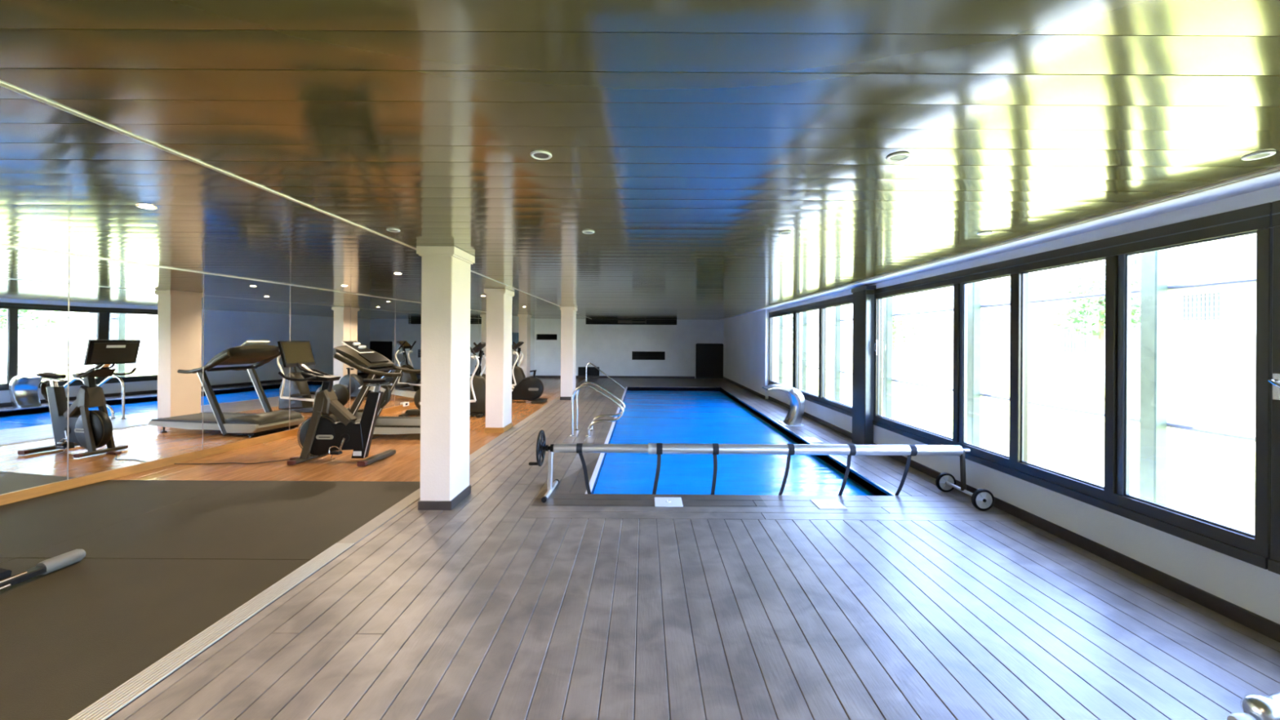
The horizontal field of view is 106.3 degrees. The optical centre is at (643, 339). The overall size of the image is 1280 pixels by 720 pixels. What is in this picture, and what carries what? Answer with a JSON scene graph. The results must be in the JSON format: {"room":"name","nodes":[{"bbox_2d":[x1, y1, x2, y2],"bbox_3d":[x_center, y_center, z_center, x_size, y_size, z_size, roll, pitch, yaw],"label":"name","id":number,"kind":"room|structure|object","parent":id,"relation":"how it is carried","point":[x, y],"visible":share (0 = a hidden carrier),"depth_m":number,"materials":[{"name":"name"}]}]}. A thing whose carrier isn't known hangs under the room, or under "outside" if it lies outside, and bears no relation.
{"room":"indoor swimming pool","nodes":[
{"label":"indoor swimming pool","id":0,"kind":"room"},
{"bbox_2d":[0,245,534,494],"bbox_3d":[-5.867,0.307,7.977,0.250,2.715,24.543,0,0,6],"label":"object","id":1,"kind":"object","parent":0,"point":[105,365],"depth_m":5.86,"materials":[{"name":"mirror"}]},
{"bbox_2d":[0,375,533,506],"bbox_3d":[-5.743,1.521,8.015,0.028,0.110,24.242,0,0,6],"label":"baseboard","id":2,"kind":"structure","parent":1,"relation":"attached to","point":[15,496],"depth_m":5.66,"materials":[{"name":"brown wood"}]},
{"bbox_2d":[0,244,535,319],"bbox_3d":[-5.728,-0.908,8.015,0.028,0.042,24.242,0,0,6],"label":"trim","id":3,"kind":"structure","parent":1,"relation":"attached to","point":[0,244],"depth_m":6.01,"materials":[{"name":"silver metal"}]},
{"bbox_2d":[403,401,408,406],"bbox_3d":[-5.433,1.462,10.938,0.027,0.089,0.190,0,0,6],"label":"wall socket","id":4,"kind":"object","parent":1,"relation":"attached to","point":[405,404],"visible":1,"depth_m":10.94,"materials":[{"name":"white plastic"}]},
{"bbox_2d":[511,332,519,346],"bbox_3d":[-4.773,-0.004,17.899,0.020,0.550,1.206,0,0,6],"label":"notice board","id":5,"kind":"object","parent":1,"relation":"attached to","point":[514,335],"visible":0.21,"depth_m":17.74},
{"bbox_2d":[0,80,591,319],"bbox_3d":[-2.195,-0.883,8.015,0.028,0.030,24.130,0,0,0],"label":"trim","id":6,"kind":"structure","parent":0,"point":[2,84],"depth_m":2.23,"materials":[{"name":"silver metal"}]},
{"bbox_2d":[534,318,724,378],"bbox_3d":[-0.752,0.353,20.210,9.300,2.685,0.260,0,0,0],"label":"wall","id":7,"kind":"structure","parent":0,"point":[609,348],"depth_m":20.08,"materials":[{"name":"paint"}]},
{"bbox_2d":[536,333,556,339],"bbox_3d":[-4.069,-0.124,20.157,0.860,0.240,0.166,0,0,0],"label":"air vent","id":8,"kind":"object","parent":7,"relation":"in","point":[540,336],"visible":1,"depth_m":20.12,"materials":[{"name":"black metal"}]},
{"bbox_2d":[577,366,599,375],"bbox_3d":[-2.313,1.311,20.157,0.890,0.370,0.166,0,0,0],"label":"air vent","id":9,"kind":"object","parent":7,"relation":"in","point":[591,371],"visible":0.98,"depth_m":20.14,"materials":[{"name":"black metal"}]},
{"bbox_2d":[535,375,694,378],"bbox_3d":[-1.289,1.547,20.073,6.840,0.090,0.014,0,0,0],"label":"baseboard","id":10,"kind":"structure","parent":7,"relation":"attached to","point":[537,376],"depth_m":20.07,"materials":[{"name":"tile"}]},
{"bbox_2d":[586,319,676,324],"bbox_3d":[-0.530,-0.754,20.157,3.810,0.221,0.166,0,0,0],"label":"air vent","id":11,"kind":"object","parent":7,"relation":"in","point":[611,322],"visible":0.99,"depth_m":20.12,"materials":[{"name":"black metal"}]},
{"bbox_2d":[631,351,665,359],"bbox_3d":[0.189,0.656,20.157,1.375,0.350,0.166,0,0,0],"label":"air vent","id":12,"kind":"object","parent":7,"relation":"in","point":[635,355],"visible":1,"depth_m":20.13,"materials":[{"name":"black metal"}]},
{"bbox_2d":[695,343,723,378],"bbox_3d":[2.740,0.881,20.110,1.150,1.470,0.139,0,0,0],"label":"door","id":13,"kind":"structure","parent":7,"relation":"in","point":[708,357],"depth_m":20.10,"materials":[{"name":"black"}]},
{"bbox_2d":[0,0,1279,319],"bbox_3d":[-2.139,-0.937,8.049,10.510,0.121,24.198,0,0,0],"label":"ceiling","id":14,"kind":"structure","parent":0,"point":[687,135],"depth_m":1.98,"materials":[{"name":"grey"}]},
{"bbox_2d":[135,204,157,209],"bbox_3d":[-3.295,-0.879,3.180,0.100,0.007,0.100,0,0,0],"label":"recessed light","id":15,"kind":"object","parent":14,"relation":"in","point":[144,206],"visible":1,"depth_m":3.17,"materials":[{"name":"white"}]},
{"bbox_2d":[386,228,399,231],"bbox_3d":[-1.995,-0.872,3.820,0.100,0.007,0.100,0,0,0],"label":"recessed light","id":16,"kind":"object","parent":14,"relation":"in","point":[387,229],"visible":1,"depth_m":3.81,"materials":[{"name":"white"}]},
{"bbox_2d":[530,151,551,159],"bbox_3d":[-0.481,-0.862,2.245,0.100,0.007,0.100,0,0,0],"label":"recessed light","id":17,"kind":"object","parent":14,"relation":"in","point":[540,155],"visible":1,"depth_m":2.24,"materials":[{"name":"white metal"}]},
{"bbox_2d":[582,230,594,234],"bbox_3d":[-0.445,-0.862,3.840,0.100,0.007,0.100,0,0,0],"label":"recessed light","id":18,"kind":"object","parent":14,"relation":"in","point":[588,232],"visible":1,"depth_m":3.84,"materials":[{"name":"white metal"}]},
{"bbox_2d":[777,231,791,235],"bbox_3d":[1.122,-0.853,3.830,0.100,0.007,0.100,0,0,0],"label":"recessed light","id":19,"kind":"object","parent":14,"relation":"in","point":[784,233],"visible":1,"depth_m":3.83,"materials":[{"name":"white"}]},
{"bbox_2d":[885,152,910,161],"bbox_3d":[1.185,-0.852,2.240,0.100,0.007,0.100,0,0,0],"label":"recessed light","id":20,"kind":"object","parent":14,"relation":"in","point":[897,157],"visible":1,"depth_m":2.24,"materials":[{"name":"white metal"}]},
{"bbox_2d":[977,231,991,235],"bbox_3d":[2.695,-0.843,3.800,0.100,0.007,0.100,0,0,0],"label":"recessed light","id":21,"kind":"object","parent":14,"relation":"in","point":[981,233],"visible":1,"depth_m":3.79,"materials":[{"name":"white"}]},
{"bbox_2d":[1240,151,1275,160],"bbox_3d":[2.815,-0.843,2.200,0.100,0.007,0.100,0,0,0],"label":"recessed light","id":22,"kind":"object","parent":14,"relation":"in","point":[1263,154],"visible":1,"depth_m":2.19,"materials":[{"name":"white metal"}]},
{"bbox_2d":[107,377,1279,719],"bbox_3d":[-1.860,1.649,8.015,11.100,0.121,24.130,0,0,0],"label":"floor","id":23,"kind":"structure","parent":0,"point":[921,602],"depth_m":2.80,"materials":[{"name":"grey wood"}]},
{"bbox_2d":[68,542,355,719],"bbox_3d":[-2.321,1.592,-0.160,0.146,0.029,7.780,0,0,0],"label":"trim","id":24,"kind":"structure","parent":23,"relation":"on","point":[117,700],"depth_m":2.49,"materials":[{"name":"metal"}]},
{"bbox_2d":[173,457,299,464],"bbox_3d":[-5.169,1.553,6.112,1.444,0.032,0.178,0,0,-14],"label":"power cable","id":25,"kind":"object","parent":23,"relation":"on","point":[291,458],"visible":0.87,"depth_m":6.09,"materials":[{"name":"black plastic"}]},
{"bbox_2d":[277,341,395,466],"bbox_3d":[-3.956,0.792,6.287,1.316,1.549,0.673,0,0,0],"label":"exercise bike","id":26,"kind":"object","parent":23,"relation":"on","point":[320,436],"visible":1,"depth_m":6.22,"materials":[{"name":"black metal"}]},
{"bbox_2d":[299,341,420,434],"bbox_3d":[-4.305,0.798,7.990,2.240,1.552,0.946,0,0,0],"label":"treadmill","id":27,"kind":"object","parent":23,"relation":"on","point":[354,354],"visible":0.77,"depth_m":7.67,"materials":[{"name":"black plastic"}]},
{"bbox_2d":[302,411,362,425],"bbox_3d":[-5.028,1.312,7.990,0.800,0.135,0.820,0,0,0],"label":"hood","id":28,"kind":"object","parent":27,"relation":"attached to","point":[358,415],"depth_m":7.95,"materials":[{"name":"black plastic"}]},
{"bbox_2d":[358,352,388,363],"bbox_3d":[-4.494,0.300,7.990,0.216,0.156,0.540,0,0,0],"label":"tray","id":29,"kind":"object","parent":27,"relation":"on","point":[371,357],"depth_m":7.94,"materials":[{"name":"black plastic"}]},
{"bbox_2d":[398,342,485,417],"bbox_3d":[-4.090,0.803,10.000,1.730,1.524,0.670,0,0,0],"label":"trainer","id":30,"kind":"object","parent":23,"relation":"on","point":[477,383],"visible":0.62,"depth_m":9.87,"materials":[{"name":"black plastic"}]},
{"bbox_2d":[416,245,475,510],"bbox_3d":[-1.947,0.346,4.735,0.350,2.485,0.550,0,0,0],"label":"column","id":31,"kind":"structure","parent":23,"relation":"on","point":[446,271],"depth_m":4.49,"materials":[{"name":"paint"}]},
{"bbox_2d":[337,377,590,544],"bbox_3d":[-2.321,1.593,11.907,0.146,0.026,16.346,0,0,0],"label":"trim","id":32,"kind":"structure","parent":23,"relation":"on","point":[369,527],"depth_m":4.67,"materials":[{"name":"beige wood"}]},
{"bbox_2d":[484,288,514,432],"bbox_3d":[-2.557,0.342,8.480,0.370,2.485,0.580,0,0,0],"label":"column","id":33,"kind":"structure","parent":23,"relation":"on","point":[499,305],"depth_m":8.22,"materials":[{"name":"paint"}]},
{"bbox_2d":[479,341,525,386],"bbox_3d":[-4.190,0.803,13.450,1.730,1.524,0.670,0,0,0],"label":"trainer","id":34,"kind":"object","parent":23,"relation":"on","point":[517,374],"visible":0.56,"depth_m":13.32,"materials":[{"name":"black plastic"}]},
{"bbox_2d":[517,314,531,377],"bbox_3d":[-4.217,0.332,16.950,0.350,2.485,0.560,0,0,0],"label":"column","id":35,"kind":"structure","parent":23,"relation":"on","point":[524,335],"depth_m":16.70,"materials":[{"name":"paint"}]},
{"bbox_2d":[511,369,547,404],"bbox_3d":[-3.792,1.166,12.250,2.530,0.818,0.680,0,0,0],"label":"trainer","id":36,"kind":"object","parent":23,"relation":"on","point":[530,388],"visible":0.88,"depth_m":12.12,"materials":[{"name":"black plastic"}]},
{"bbox_2d":[560,306,577,399],"bbox_3d":[-2.037,0.345,12.950,0.390,2.485,0.560,0,0,0],"label":"column","id":37,"kind":"structure","parent":23,"relation":"on","point":[568,314],"depth_m":12.70,"materials":[{"name":"paint"}]},
{"bbox_2d":[569,384,623,436],"bbox_3d":[-0.780,1.169,7.950,0.898,0.856,0.084,0,0,0],"label":"pool handrail","id":38,"kind":"object","parent":23,"relation":"on","point":[591,424],"visible":1,"depth_m":7.93,"materials":[{"name":"silver metal"}]},
{"bbox_2d":[574,382,625,431],"bbox_3d":[-0.780,1.169,8.480,0.898,0.856,0.084,0,0,0],"label":"pool handrail","id":39,"kind":"object","parent":23,"relation":"on","point":[586,383],"visible":0.84,"depth_m":8.46,"materials":[{"name":"silver metal"}]},
{"bbox_2d":[585,362,624,388],"bbox_3d":[-1.247,1.195,15.700,1.361,0.922,0.080,0,0,0],"label":"grab rail","id":40,"kind":"object","parent":23,"relation":"on","point":[588,362],"visible":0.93,"depth_m":15.68,"materials":[{"name":"silver metal"}]},
{"bbox_2d":[654,497,683,506],"bbox_3d":[0.240,1.595,4.740,0.270,0.012,0.260,0,0,0],"label":"lid","id":41,"kind":"object","parent":23,"relation":"on","point":[659,501],"visible":1,"depth_m":4.71,"materials":[{"name":"white plastic"}]},
{"bbox_2d":[585,386,895,495],"bbox_3d":[1.000,2.304,10.690,3.232,1.404,11.480,0,0,0],"label":"swimming pool","id":42,"kind":"object","parent":23,"relation":"in","point":[593,482],"visible":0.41,"depth_m":7.63,"materials":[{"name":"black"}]},
{"bbox_2d":[593,390,873,495],"bbox_3d":[1.010,1.732,10.680,3.152,0.029,11.390,0,0,0],"label":"pool cover","id":43,"kind":"object","parent":42,"relation":"in","point":[698,417],"visible":0.84,"depth_m":7.00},
{"bbox_2d":[528,430,994,511],"bbox_3d":[1.085,1.274,4.926,4.530,0.665,0.625,0,0,2],"label":"reel","id":44,"kind":"object","parent":23,"relation":"on","point":[983,500],"visible":1,"depth_m":4.91,"materials":[{"name":"silver metal"}]},
{"bbox_2d":[576,443,591,493],"bbox_3d":[-0.616,1.395,4.997,0.247,0.658,0.113,0,0,-45],"label":"strap","id":45,"kind":"object","parent":44,"relation":"hanging from","point":[579,446],"visible":0.71,"depth_m":4.96,"materials":[{"name":"black fabric"}]},
{"bbox_2d":[652,443,662,494],"bbox_3d":[0.135,1.396,4.997,0.103,0.666,0.210,0,0,0],"label":"strap","id":46,"kind":"object","parent":44,"relation":"hanging from","point":[659,446],"visible":0.73,"depth_m":4.96,"materials":[{"name":"black fabric"}]},
{"bbox_2d":[711,443,719,494],"bbox_3d":[0.729,1.399,4.997,0.070,0.666,0.210,0,0,0],"label":"strap","id":47,"kind":"object","parent":44,"relation":"hanging from","point":[715,446],"visible":0.76,"depth_m":4.96,"materials":[{"name":"black fabric"}]},
{"bbox_2d":[777,444,795,495],"bbox_3d":[1.466,1.404,4.997,0.141,0.666,0.210,0,0,0],"label":"strap","id":48,"kind":"object","parent":44,"relation":"hanging from","point":[791,446],"visible":0.66,"depth_m":4.96,"materials":[{"name":"black fabric"}]},
{"bbox_2d":[838,444,856,495],"bbox_3d":[2.089,1.408,4.997,0.146,0.666,0.210,0,0,0],"label":"strap","id":49,"kind":"object","parent":44,"relation":"hanging from","point":[852,447],"visible":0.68,"depth_m":4.96,"materials":[{"name":"black fabric"}]},
{"bbox_2d":[894,444,917,495],"bbox_3d":[2.692,1.411,4.992,0.267,0.666,0.128,0,0,33],"label":"strap","id":50,"kind":"object","parent":44,"relation":"hanging from","point":[913,448],"visible":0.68,"depth_m":4.96,"materials":[{"name":"black"}]},
{"bbox_2d":[761,384,804,426],"bbox_3d":[2.680,1.242,9.240,0.726,0.748,0.480,0,0,0],"label":"spout","id":51,"kind":"object","parent":23,"relation":"on","point":[794,416],"visible":1,"depth_m":9.06,"materials":[{"name":"silver metal"}]},
{"bbox_2d":[804,437,822,442],"bbox_3d":[2.735,1.610,7.750,0.190,0.012,0.400,0,0,0],"label":"lid","id":52,"kind":"object","parent":23,"relation":"on","point":[811,439],"visible":1,"depth_m":7.70,"materials":[{"name":"white plastic"}]},
{"bbox_2d":[809,499,847,509],"bbox_3d":[1.805,1.605,4.700,0.270,0.012,0.260,0,0,0],"label":"lid","id":53,"kind":"object","parent":23,"relation":"on","point":[820,504],"visible":1,"depth_m":4.68,"materials":[{"name":"white plastic"}]},
{"bbox_2d":[851,284,875,444],"bbox_3d":[3.380,0.405,7.360,0.195,2.430,0.520,0,0,0],"label":"column","id":54,"kind":"object","parent":23,"relation":"on","point":[863,331],"visible":0.76,"depth_m":7.22,"materials":[{"name":"brown"}]},
{"bbox_2d":[1226,692,1279,719],"bbox_3d":[2.696,1.538,1.980,0.550,0.156,0.148,0,0,0],"label":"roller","id":55,"kind":"object","parent":23,"relation":"on","point":[1254,707],"visible":1,"depth_m":1.97,"materials":[{"name":"silver metal"}]},
{"bbox_2d":[721,172,1279,624],"bbox_3d":[3.378,0.363,8.025,0.540,2.715,24.150,0,0,0],"label":"wall","id":56,"kind":"structure","parent":0,"point":[1254,588],"depth_m":3.73,"materials":[{"name":"paint"}]},
{"bbox_2d":[768,293,853,416],"bbox_3d":[3.501,0.251,10.365,0.205,2.004,5.530,0,0,0],"label":"window","id":57,"kind":"structure","parent":56,"relation":"in","point":[820,399],"depth_m":9.40,"materials":[{"name":"brown"}]},
{"bbox_2d":[719,166,1279,319],"bbox_3d":[3.106,-0.840,8.015,0.011,0.012,24.130,0,0,0],"label":"trim","id":58,"kind":"structure","parent":56,"relation":"attached to","point":[1277,167],"depth_m":3.31,"materials":[{"name":"silver metal"}]},
{"bbox_2d":[723,376,1279,642],"bbox_3d":[3.364,1.575,8.015,0.114,0.090,24.130,0,0,0],"label":"baseboard","id":59,"kind":"structure","parent":56,"relation":"attached to","point":[1266,627],"depth_m":3.38,"materials":[{"name":"tile"}]},
{"bbox_2d":[872,202,1273,569],"bbox_3d":[3.492,0.251,4.870,0.224,2.004,4.500,0,0,0],"label":"window","id":60,"kind":"structure","parent":56,"relation":"in","point":[1115,497],"depth_m":3.48,"materials":[{"name":"brown"}]},
{"bbox_2d":[1267,200,1279,574],"bbox_3d":[3.478,0.251,0.355,0.251,2.004,4.510,0,0,0],"label":"window","id":61,"kind":"structure","parent":56,"relation":"in","point":[1273,563],"depth_m":2.59,"materials":[{"name":"brown"}]},
{"bbox_3d":[-4.654,1.587,0.652,4.512,0.030,9.404,0,0,0],"label":"floor","id":62,"kind":"structure","parent":0,"visible":0},
{"bbox_2d":[0,480,420,719],"bbox_3d":[-4.635,1.569,0.661,4.479,0.007,9.382,0,0,0],"label":"rubber mat","id":63,"kind":"object","parent":62,"relation":"on","point":[165,561],"visible":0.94,"depth_m":3.39,"materials":[{"name":"rubber"}]},
{"bbox_2d":[0,549,85,590],"bbox_3d":[-4.722,1.317,2.735,1.532,0.491,1.370,0,0,0],"label":"exercise machine","id":64,"kind":"object","parent":63,"relation":"on","point":[46,566],"visible":1,"depth_m":3.19,"materials":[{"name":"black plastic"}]},
{"label":"outside","id":65,"kind":"structure","parent":0,"visible":0},
{"bbox_2d":[777,353,1255,533],"bbox_3d":[32.339,1.894,25.000,55.300,0.100,130.000,0,0,0],"label":"lawn","id":66,"kind":"structure","parent":65,"point":[1210,477],"depth_m":9.14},
{"bbox_2d":[777,315,782,383],"bbox_3d":[4.900,-0.013,17.215,0.180,3.325,0.210,0,0,0],"label":"railing post","id":67,"kind":"object","parent":66,"relation":"on","point":[780,318],"visible":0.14,"depth_m":17.14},
{"bbox_2d":[777,314,800,344],"bbox_3d":[12.976,-0.751,46.023,3.981,4.960,4.080,0,0,0],"label":"tree","id":68,"kind":"object","parent":66,"relation":"on","point":[790,320],"visible":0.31,"depth_m":45.62,"materials":[{"name":"green plant"}]},
{"bbox_2d":[800,311,806,391],"bbox_3d":[4.900,-0.013,14.695,0.180,3.325,0.210,0,0,0],"label":"railing post","id":69,"kind":"object","parent":66,"relation":"on","point":[803,371],"visible":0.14,"depth_m":14.62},
{"bbox_2d":[833,306,840,402],"bbox_3d":[4.900,-0.013,12.175,0.180,3.325,0.210,0,0,0],"label":"railing post","id":70,"kind":"object","parent":66,"relation":"on","point":[837,329],"visible":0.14,"depth_m":12.10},
{"bbox_2d":[882,297,892,418],"bbox_3d":[4.900,-0.013,9.655,0.180,3.325,0.210,0,0,0],"label":"railing post","id":71,"kind":"object","parent":66,"relation":"on","point":[887,302],"visible":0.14,"depth_m":9.58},
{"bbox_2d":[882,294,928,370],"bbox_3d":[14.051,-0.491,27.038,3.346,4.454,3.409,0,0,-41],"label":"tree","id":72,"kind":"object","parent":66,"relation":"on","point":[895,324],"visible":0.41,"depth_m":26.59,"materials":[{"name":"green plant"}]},
{"bbox_2d":[966,281,981,446],"bbox_3d":[4.900,-0.013,7.135,0.180,3.325,0.210,0,0,0],"label":"railing post","id":73,"kind":"object","parent":66,"relation":"on","point":[974,289],"visible":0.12,"depth_m":7.06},
{"bbox_2d":[777,233,1256,403],"bbox_3d":[19.806,-0.981,38.000,7.400,5.500,65.000,0,0,0],"label":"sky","id":74,"kind":"structure","parent":66,"relation":"on","point":[1211,330],"depth_m":17.75,"materials":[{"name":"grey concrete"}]},
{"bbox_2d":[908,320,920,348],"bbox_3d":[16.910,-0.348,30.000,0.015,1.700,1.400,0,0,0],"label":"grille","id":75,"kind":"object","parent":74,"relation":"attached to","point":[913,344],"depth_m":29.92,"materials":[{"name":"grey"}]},
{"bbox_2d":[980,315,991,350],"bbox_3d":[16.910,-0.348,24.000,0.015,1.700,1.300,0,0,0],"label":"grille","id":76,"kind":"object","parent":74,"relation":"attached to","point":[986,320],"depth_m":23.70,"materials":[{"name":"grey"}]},
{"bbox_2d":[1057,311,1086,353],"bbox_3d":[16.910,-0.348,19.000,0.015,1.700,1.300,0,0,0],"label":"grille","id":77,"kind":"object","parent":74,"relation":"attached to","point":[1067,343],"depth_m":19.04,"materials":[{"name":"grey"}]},
{"bbox_2d":[1131,254,1136,279],"bbox_3d":[16.923,-2.549,17.000,0.015,1.100,1.000,0,0,0],"label":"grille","id":78,"kind":"object","parent":74,"relation":"attached to","point":[1134,260],"depth_m":16.56,"materials":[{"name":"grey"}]},
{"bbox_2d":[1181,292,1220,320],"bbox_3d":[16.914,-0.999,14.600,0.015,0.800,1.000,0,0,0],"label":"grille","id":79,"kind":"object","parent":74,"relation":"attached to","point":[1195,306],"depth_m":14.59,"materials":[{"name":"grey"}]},
{"bbox_2d":[1041,258,1140,399],"bbox_3d":[13.524,-0.371,14.166,2.674,4.206,2.704,0,0,0],"label":"tree","id":80,"kind":"object","parent":66,"relation":"on","point":[1100,311],"visible":0.56,"depth_m":14.16,"materials":[{"name":"green plant"}]},
{"bbox_2d":[1139,248,1168,506],"bbox_3d":[4.900,-0.013,4.615,0.180,3.325,0.210,0,0,0],"label":"railing post","id":81,"kind":"object","parent":66,"relation":"on","point":[1153,264],"visible":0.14,"depth_m":4.56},
{"bbox_3d":[4.900,-0.013,-0.425,0.180,3.325,0.210,0,0,0],"label":"railing post","id":82,"kind":"object","parent":66,"relation":"on","visible":0},
{"bbox_2d":[777,360,1255,441],"bbox_3d":[4.985,0.805,10.250,0.052,0.050,25.500,0,0,0],"label":"bar","id":83,"kind":"object","parent":82,"relation":"attached to","point":[1175,425],"visible":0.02,"depth_m":5.34,"materials":[{"name":"grey metal"}]},
{"bbox_2d":[777,275,1256,327],"bbox_3d":[4.993,-0.495,10.250,0.052,0.050,25.500,0,0,0],"label":"bar","id":84,"kind":"object","parent":82,"relation":"attached to","point":[1248,279],"visible":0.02,"depth_m":5.33,"materials":[{"name":"grey metal"}]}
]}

